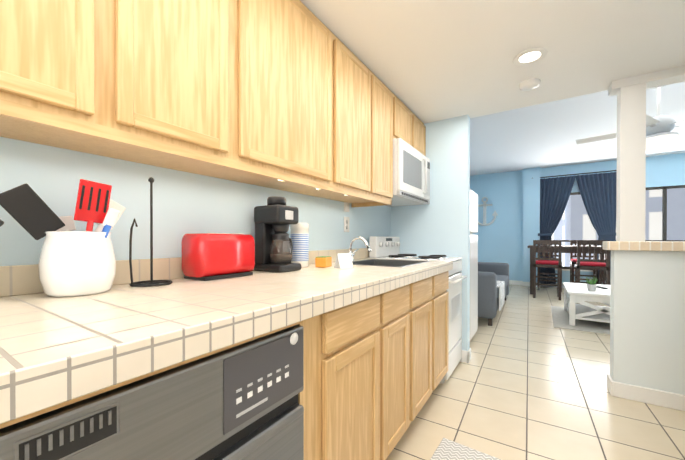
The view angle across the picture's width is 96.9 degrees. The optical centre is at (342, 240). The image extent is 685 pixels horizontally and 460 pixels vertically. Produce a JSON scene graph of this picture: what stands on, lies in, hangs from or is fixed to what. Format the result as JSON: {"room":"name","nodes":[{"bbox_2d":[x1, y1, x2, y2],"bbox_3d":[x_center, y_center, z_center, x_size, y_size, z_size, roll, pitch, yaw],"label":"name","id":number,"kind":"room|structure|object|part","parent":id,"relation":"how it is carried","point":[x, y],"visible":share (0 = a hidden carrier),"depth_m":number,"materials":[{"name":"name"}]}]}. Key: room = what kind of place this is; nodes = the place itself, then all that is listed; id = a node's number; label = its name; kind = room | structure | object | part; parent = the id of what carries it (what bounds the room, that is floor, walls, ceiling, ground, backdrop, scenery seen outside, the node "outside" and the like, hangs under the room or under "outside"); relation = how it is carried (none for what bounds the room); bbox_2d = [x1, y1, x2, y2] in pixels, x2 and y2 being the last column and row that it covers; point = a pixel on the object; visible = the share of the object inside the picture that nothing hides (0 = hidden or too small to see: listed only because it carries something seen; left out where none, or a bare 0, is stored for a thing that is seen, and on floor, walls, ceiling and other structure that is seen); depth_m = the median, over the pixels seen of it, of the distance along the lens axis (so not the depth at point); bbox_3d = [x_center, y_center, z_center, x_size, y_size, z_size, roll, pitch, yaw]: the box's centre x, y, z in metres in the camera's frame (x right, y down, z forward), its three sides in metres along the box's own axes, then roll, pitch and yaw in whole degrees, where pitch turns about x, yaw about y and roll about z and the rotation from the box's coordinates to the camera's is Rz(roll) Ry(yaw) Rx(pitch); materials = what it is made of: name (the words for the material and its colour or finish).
{"room":"kitchen","nodes":[
{"label":"kitchen","id":0,"kind":"room"},
{"bbox_2d":[0,137,390,265],"bbox_3d":[-0.959,-0.011,0.917,0.100,2.160,5.130,0,0,33],"label":"wall","id":1,"kind":"structure","parent":0,"point":[184,203],"depth_m":1.18,"materials":[{"name":"blue paint"}]},
{"bbox_2d":[0,0,115,150],"bbox_3d":[-0.845,-0.687,0.664,0.356,0.798,0.426,0,0,33],"label":"upper cabinet","id":2,"kind":"object","parent":1,"relation":"attached to","point":[58,57],"depth_m":0.69,"materials":[{"name":"brown wood"}]},
{"bbox_2d":[76,0,239,171],"bbox_3d":[-0.626,-0.689,1.000,0.356,0.798,0.376,0,0,33],"label":"upper cabinet","id":3,"kind":"object","parent":1,"relation":"attached to","point":[178,61],"depth_m":0.92,"materials":[{"name":"brown wood"}]},
{"bbox_2d":[189,0,339,191],"bbox_3d":[-0.358,-0.691,1.413,0.356,0.798,0.608,0,0,33],"label":"upper cabinet","id":4,"kind":"object","parent":1,"relation":"attached to","point":[297,96],"depth_m":1.30,"materials":[{"name":"brown wood"}]},
{"bbox_2d":[294,41,379,199],"bbox_3d":[-0.064,-0.693,1.864,0.356,0.798,0.469,0,0,33],"label":"upper cabinet","id":5,"kind":"object","parent":1,"relation":"attached to","point":[359,87],"depth_m":1.80,"materials":[{"name":"brown wood"}]},
{"bbox_2d":[344,217,348,231],"bbox_3d":[0.033,-0.127,2.338,0.008,0.118,0.075,0,0,33],"label":"electrical outlet plate","id":6,"kind":"object","parent":1,"relation":"attached to","point":[346,219],"depth_m":2.33,"materials":[{"name":"white plastic"}]},
{"bbox_2d":[344,202,348,211],"bbox_3d":[0.034,-0.283,2.336,0.012,0.118,0.075,0,0,33],"label":"electrical outlet plate","id":7,"kind":"object","parent":1,"relation":"attached to","point":[346,205],"depth_m":2.33,"materials":[{"name":"white plastic"}]},
{"bbox_2d":[336,81,395,203],"bbox_3d":[0.121,-0.695,2.148,0.356,0.798,0.404,0,0,33],"label":"upper cabinet","id":8,"kind":"object","parent":1,"relation":"attached to","point":[387,98],"depth_m":2.13,"materials":[{"name":"brown wood"}]},
{"bbox_2d":[396,97,415,148],"bbox_3d":[0.337,-0.928,2.478,0.356,0.334,0.383,0,0,33],"label":"upper cabinet","id":9,"kind":"object","parent":1,"relation":"attached to","point":[405,119],"depth_m":2.41,"materials":[{"name":"brown wood"}]},
{"bbox_2d":[385,138,429,206],"bbox_3d":[0.467,-0.549,2.607,0.436,0.418,0.720,0,0,33],"label":"microwave","id":10,"kind":"object","parent":9,"relation":"attached to","point":[411,175],"visible":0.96,"depth_m":2.42,"materials":[{"name":"white plastic"}]},
{"bbox_2d":[416,116,425,155],"bbox_3d":[0.536,-0.930,2.784,0.356,0.334,0.349,0,0,33],"label":"upper cabinet","id":11,"kind":"object","parent":1,"relation":"attached to","point":[420,127],"depth_m":2.71,"materials":[{"name":"brown wood"}]},
{"bbox_2d":[391,115,469,350],"bbox_3d":[0.625,-0.292,3.005,1.175,2.700,0.100,0,0,33],"label":"wall","id":12,"kind":"structure","parent":0,"point":[439,224],"depth_m":2.74,"materials":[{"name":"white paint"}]},
{"bbox_2d":[460,350,470,362],"bbox_3d":[0.788,1.009,2.836,0.740,0.100,0.015,0,0,33],"label":"baseboard","id":13,"kind":"structure","parent":12,"relation":"attached to","point":[466,355],"depth_m":2.65,"materials":[{"name":"white paint"}]},
{"bbox_2d":[300,0,684,123],"bbox_3d":[0.968,-1.404,-0.345,4.700,0.640,5.330,0,0,33],"label":"ceiling","id":14,"kind":"structure","parent":0,"point":[426,61],"depth_m":1.69,"materials":[{"name":"white paint"}]},
{"bbox_2d":[519,78,540,90],"bbox_3d":[1.299,-1.081,2.108,0.128,0.033,0.128,0,0,33],"label":"smoke detector","id":15,"kind":"object","parent":14,"relation":"attached to","point":[530,84],"visible":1,"depth_m":2.08,"materials":[{"name":"white plastic"}]},
{"bbox_2d":[513,47,547,65],"bbox_3d":[1.111,-1.091,1.801,0.176,0.009,0.176,0,0,33],"label":"recessed light","id":16,"kind":"object","parent":14,"relation":"in","point":[530,56],"visible":1,"depth_m":1.80,"materials":[{"name":"white paint"}]},
{"bbox_2d":[608,65,684,95],"bbox_3d":[3.071,-1.066,1.361,2.835,0.055,0.130,0,0,33],"label":"header beam","id":17,"kind":"structure","parent":14,"relation":"attached to","point":[674,75],"depth_m":1.99,"materials":[{"name":"white paint"}]},
{"bbox_2d":[386,284,684,459],"bbox_3d":[2.341,1.113,2.098,5.050,0.100,10.700,0,0,33],"label":"floor","id":18,"kind":"structure","parent":0,"point":[528,381],"depth_m":1.96,"materials":[{"name":"tile"}]},
{"bbox_2d":[168,290,391,459],"bbox_3d":[-0.243,0.639,1.282,0.698,0.856,0.559,0,0,33],"label":"base cabinet","id":19,"kind":"object","parent":18,"relation":"on","point":[375,369],"depth_m":1.06,"materials":[{"name":"brown wood"}]},
{"bbox_2d":[0,325,303,459],"bbox_3d":[-0.545,0.639,0.764,0.646,0.802,0.630,0,0,33],"label":"dishwasher","id":20,"kind":"object","parent":19,"relation":"in","point":[239,402],"visible":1,"depth_m":0.58,"materials":[{"name":"metal"}]},
{"bbox_2d":[0,248,452,423],"bbox_3d":[-0.176,0.199,1.361,0.722,0.265,3.526,0,0,33],"label":"countertop","id":21,"kind":"structure","parent":19,"relation":"on","point":[54,351],"depth_m":0.66,"materials":[{"name":"tile"}]},
{"bbox_2d":[0,179,125,296],"bbox_3d":[-0.787,-0.013,0.879,0.172,0.331,0.298,0,0,33],"label":"utensil crock","id":22,"kind":"object","parent":21,"relation":"on","point":[75,263],"visible":1,"depth_m":0.84,"materials":[{"name":"white ceramic"}]},
{"bbox_2d":[129,177,171,286],"bbox_3d":[-0.670,-0.036,1.060,0.128,0.375,0.133,0,0,33],"label":"paper towel holder","id":23,"kind":"object","parent":21,"relation":"on","point":[151,282],"visible":1,"depth_m":1.06,"materials":[{"name":"metal"}]},
{"bbox_2d":[182,233,254,280],"bbox_3d":[-0.510,0.059,1.291,0.155,0.183,0.266,0,0,33],"label":"toaster","id":24,"kind":"object","parent":21,"relation":"on","point":[210,256],"visible":1,"depth_m":1.20,"materials":[{"name":"red plastic"}]},
{"bbox_2d":[254,196,300,272],"bbox_3d":[-0.328,-0.037,1.545,0.193,0.372,0.162,0,0,33],"label":"coffee maker","id":25,"kind":"object","parent":21,"relation":"on","point":[275,217],"visible":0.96,"depth_m":1.50,"materials":[{"name":"black plastic"}]},
{"bbox_2d":[290,223,308,266],"bbox_3d":[-0.249,0.021,1.761,0.108,0.254,0.108,0,0,33],"label":"wipes canister","id":26,"kind":"object","parent":21,"relation":"on","point":[299,235],"visible":0.81,"depth_m":1.72,"materials":[{"name":"white plastic"}]},
{"bbox_2d":[315,256,331,267],"bbox_3d":[-0.109,0.119,1.750,0.065,0.058,0.100,0,0,18],"label":"box","id":27,"kind":"object","parent":21,"relation":"on","point":[323,261],"visible":1,"depth_m":1.71,"materials":[{"name":"orange"}]},
{"bbox_2d":[334,253,352,268],"bbox_3d":[0.007,0.108,1.681,0.090,0.081,0.060,0,0,-37],"label":"tent card","id":28,"kind":"object","parent":21,"relation":"on","point":[343,260],"visible":1,"depth_m":1.67,"materials":[{"name":"white paper"}]},
{"bbox_2d":[349,236,371,260],"bbox_3d":[0.136,0.055,2.221,0.207,0.180,0.135,0,0,33],"label":"faucet","id":29,"kind":"object","parent":21,"relation":"on","point":[353,240],"visible":0.79,"depth_m":2.21,"materials":[{"name":"silver metal"}]},
{"bbox_2d":[392,279,423,449],"bbox_3d":[-0.020,0.637,1.625,0.698,0.856,0.524,0,0,33],"label":"base cabinet","id":30,"kind":"object","parent":18,"relation":"on","point":[407,300],"depth_m":1.51,"materials":[{"name":"brown wood"}]},
{"bbox_2d":[369,236,465,383],"bbox_3d":[0.655,0.510,2.610,0.701,1.100,0.525,0,0,33],"label":"stove","id":31,"kind":"object","parent":18,"relation":"on","point":[382,247],"visible":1,"depth_m":2.51,"materials":[{"name":"white metal"}]},
{"bbox_2d":[424,295,435,403],"bbox_3d":[0.186,0.714,1.941,0.698,0.699,0.310,0,0,33],"label":"base cabinet","id":32,"kind":"object","parent":18,"relation":"on","point":[429,303],"depth_m":1.82,"materials":[{"name":"brown wood"}]},
{"bbox_2d":[424,287,447,386],"bbox_3d":[0.359,0.712,2.207,0.698,0.699,0.324,0,0,33],"label":"base cabinet","id":33,"kind":"object","parent":18,"relation":"on","point":[441,297],"depth_m":2.05,"materials":[{"name":"brown wood"}]},
{"bbox_2d":[430,438,500,459],"bbox_3d":[0.491,1.063,1.001,0.660,0.010,1.080,0,0,36],"label":"kitchen mat","id":34,"kind":"object","parent":18,"relation":"on","point":[446,449],"visible":0.89,"depth_m":1.51,"materials":[{"name":"beige fabric"}]},
{"bbox_2d":[470,189,477,339],"bbox_3d":[1.006,0.267,3.273,0.785,1.580,0.700,0,0,33],"label":"refrigerator","id":35,"kind":"object","parent":18,"relation":"on","point":[473,264],"visible":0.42,"depth_m":3.14,"materials":[{"name":"white metal"}]},
{"bbox_2d":[478,262,508,325],"bbox_3d":[2.019,0.606,4.792,0.996,0.885,2.030,0,0,33],"label":"sofa","id":36,"kind":"object","parent":18,"relation":"on","point":[493,285],"visible":0.19,"depth_m":3.79,"materials":[{"name":"grey fabric"}]},
{"bbox_2d":[533,240,560,299],"bbox_3d":[3.777,0.514,5.611,0.420,1.060,0.400,0,0,33],"label":"dining chair","id":37,"kind":"object","parent":18,"relation":"on","point":[556,263],"visible":1,"depth_m":5.48,"materials":[{"name":"brown wood"}]},
{"bbox_2d":[537,253,561,291],"bbox_3d":[4.416,0.510,6.483,0.420,1.060,0.400,0,0,33],"label":"dining chair","id":38,"kind":"object","parent":18,"relation":"on","point":[538,274],"visible":0.17,"depth_m":6.41,"materials":[{"name":"brown wood"}]},
{"bbox_2d":[528,245,609,293],"bbox_3d":[4.344,0.568,5.886,1.270,0.950,0.720,0,0,33],"label":"dining table","id":39,"kind":"object","parent":18,"relation":"on","point":[568,249],"visible":0.56,"depth_m":5.71,"materials":[{"name":"brown wood"}]},
{"bbox_2d":[551,306,609,334],"bbox_3d":[3.645,1.047,3.826,1.650,0.012,1.380,0,0,33],"label":"living room rug","id":40,"kind":"object","parent":18,"relation":"on","point":[560,316],"visible":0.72,"depth_m":3.79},
{"bbox_2d":[562,282,609,325],"bbox_3d":[3.343,0.831,3.974,0.700,0.416,1.020,0,0,33],"label":"coffee table","id":41,"kind":"object","parent":40,"relation":"on","point":[574,293],"visible":0.4,"depth_m":3.72,"materials":[{"name":"white paint"}]},
{"bbox_2d":[586,276,597,290],"bbox_3d":[3.129,0.534,3.813,0.124,0.176,0.123,0,0,33],"label":"potted plant","id":42,"kind":"object","parent":41,"relation":"on","point":[591,285],"visible":1,"depth_m":3.78,"materials":[{"name":"green plant"}]},
{"bbox_2d":[570,240,598,283],"bbox_3d":[4.902,0.511,6.166,0.420,1.060,0.400,0,0,33],"label":"dining chair","id":43,"kind":"object","parent":18,"relation":"on","point":[573,263],"visible":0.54,"depth_m":6.14,"materials":[{"name":"brown wood"}]},
{"bbox_2d":[575,240,609,284],"bbox_3d":[4.313,0.516,5.261,0.420,1.060,0.400,0,0,33],"label":"dining chair","id":44,"kind":"object","parent":18,"relation":"on","point":[595,264],"visible":0.79,"depth_m":5.13,"materials":[{"name":"brown wood"}]},
{"bbox_2d":[603,241,684,394],"bbox_3d":[3.060,0.537,1.376,2.860,1.060,0.200,0,0,33],"label":"wall","id":45,"kind":"structure","parent":18,"relation":"on","point":[647,319],"depth_m":1.99,"materials":[{"name":"paint"}]},
{"bbox_2d":[616,82,645,241],"bbox_3d":[1.973,-0.520,2.078,0.125,1.045,0.120,0,0,33],"label":"partition column","id":46,"kind":"structure","parent":45,"relation":"on","point":[631,168],"depth_m":2.03,"materials":[{"name":"white paint"}]},
{"bbox_3d":[3.060,0.037,1.373,2.860,0.060,0.200,0,0,33],"label":"partition cap","id":47,"kind":"part","parent":45,"relation":"part of","materials":[{"name":"beige tile"}]},
{"bbox_2d":[608,377,684,410],"bbox_3d":[2.997,1.017,1.351,2.735,0.100,0.035,0,0,33],"label":"baseboard","id":48,"kind":"structure","parent":18,"relation":"on","point":[671,400],"depth_m":1.98,"materials":[{"name":"white paint"}]},
{"bbox_2d":[470,153,684,282],"bbox_3d":[5.200,-0.310,6.481,4.850,2.700,0.220,0,0,33],"label":"wall","id":49,"kind":"structure","parent":0,"point":[509,235],"depth_m":7.14,"materials":[{"name":"blue paint"}]},
{"bbox_2d":[478,197,497,225],"bbox_3d":[3.539,-0.733,7.548,0.590,0.731,0.056,0,0,33],"label":"art","id":50,"kind":"object","parent":49,"relation":"attached to","point":[484,204],"visible":0.73,"depth_m":7.53},
{"bbox_2d":[521,281,536,286],"bbox_3d":[4.306,0.987,6.930,0.360,0.100,0.015,0,0,33],"label":"baseboard","id":51,"kind":"structure","parent":49,"relation":"attached to","point":[522,283],"depth_m":6.98,"materials":[{"name":"white paint"}]},
{"bbox_2d":[509,280,563,287],"bbox_3d":[5.205,0.990,6.487,4.800,0.100,0.015,0,0,33],"label":"baseboard","id":52,"kind":"structure","parent":49,"relation":"attached to","point":[514,282],"depth_m":7.17,"materials":[{"name":"white paint"}]},
{"bbox_2d":[540,170,616,177],"bbox_3d":[5.016,-1.431,6.533,1.620,0.048,0.123,0,0,33],"label":"curtain rod","id":53,"kind":"object","parent":49,"relation":"attached to","point":[579,173],"visible":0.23,"depth_m":6.46,"materials":[{"name":"black metal"}]},
{"bbox_2d":[538,176,575,286],"bbox_3d":[4.711,-0.196,6.693,0.700,2.410,0.070,0,0,33],"label":"curtain","id":54,"kind":"object","parent":53,"relation":"hanging from","point":[555,193],"visible":0.71,"depth_m":6.74,"materials":[{"name":"blue fabric"}]},
{"bbox_2d":[576,172,616,277],"bbox_3d":[5.272,-0.195,6.328,0.680,2.410,0.070,0,0,33],"label":"curtain","id":55,"kind":"object","parent":53,"relation":"hanging from","point":[598,193],"visible":0.56,"depth_m":6.27,"materials":[{"name":"blue fabric"}]},
{"bbox_2d":[555,185,684,271],"bbox_3d":[5.840,-0.203,6.119,2.820,1.710,0.130,0,0,33],"label":"window","id":56,"kind":"structure","parent":49,"relation":"in","point":[664,212],"depth_m":5.87,"materials":[{"name":"brown metal"}]},
{"bbox_2d":[470,82,684,175],"bbox_3d":[3.768,-1.699,4.274,5.050,0.100,5.470,0,0,33],"label":"ceiling","id":57,"kind":"structure","parent":0,"point":[546,135],"depth_m":4.61,"materials":[{"name":"white paint"}]},
{"bbox_2d":[576,85,684,150],"bbox_3d":[3.274,-1.291,3.180,1.319,0.703,1.310,0,0,33],"label":"ceiling fan","id":58,"kind":"object","parent":57,"relation":"hanging from","point":[660,135],"visible":0.77,"depth_m":3.07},
{"label":"outside","id":59,"kind":"structure","parent":0,"visible":0},
{"bbox_2d":[552,210,564,266],"bbox_3d":[29.476,-4.157,43.888,6.000,90.000,10.000,0,0,33],"label":"building","id":60,"kind":"structure","parent":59,"point":[558,234],"materials":[{"name":"white"}]},
{"bbox_2d":[564,188,684,266],"bbox_3d":[19.734,16.960,21.703,6.000,48.000,6.000,0,0,33],"label":"building","id":61,"kind":"structure","parent":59,"point":[575,223],"depth_m":18.59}
]}

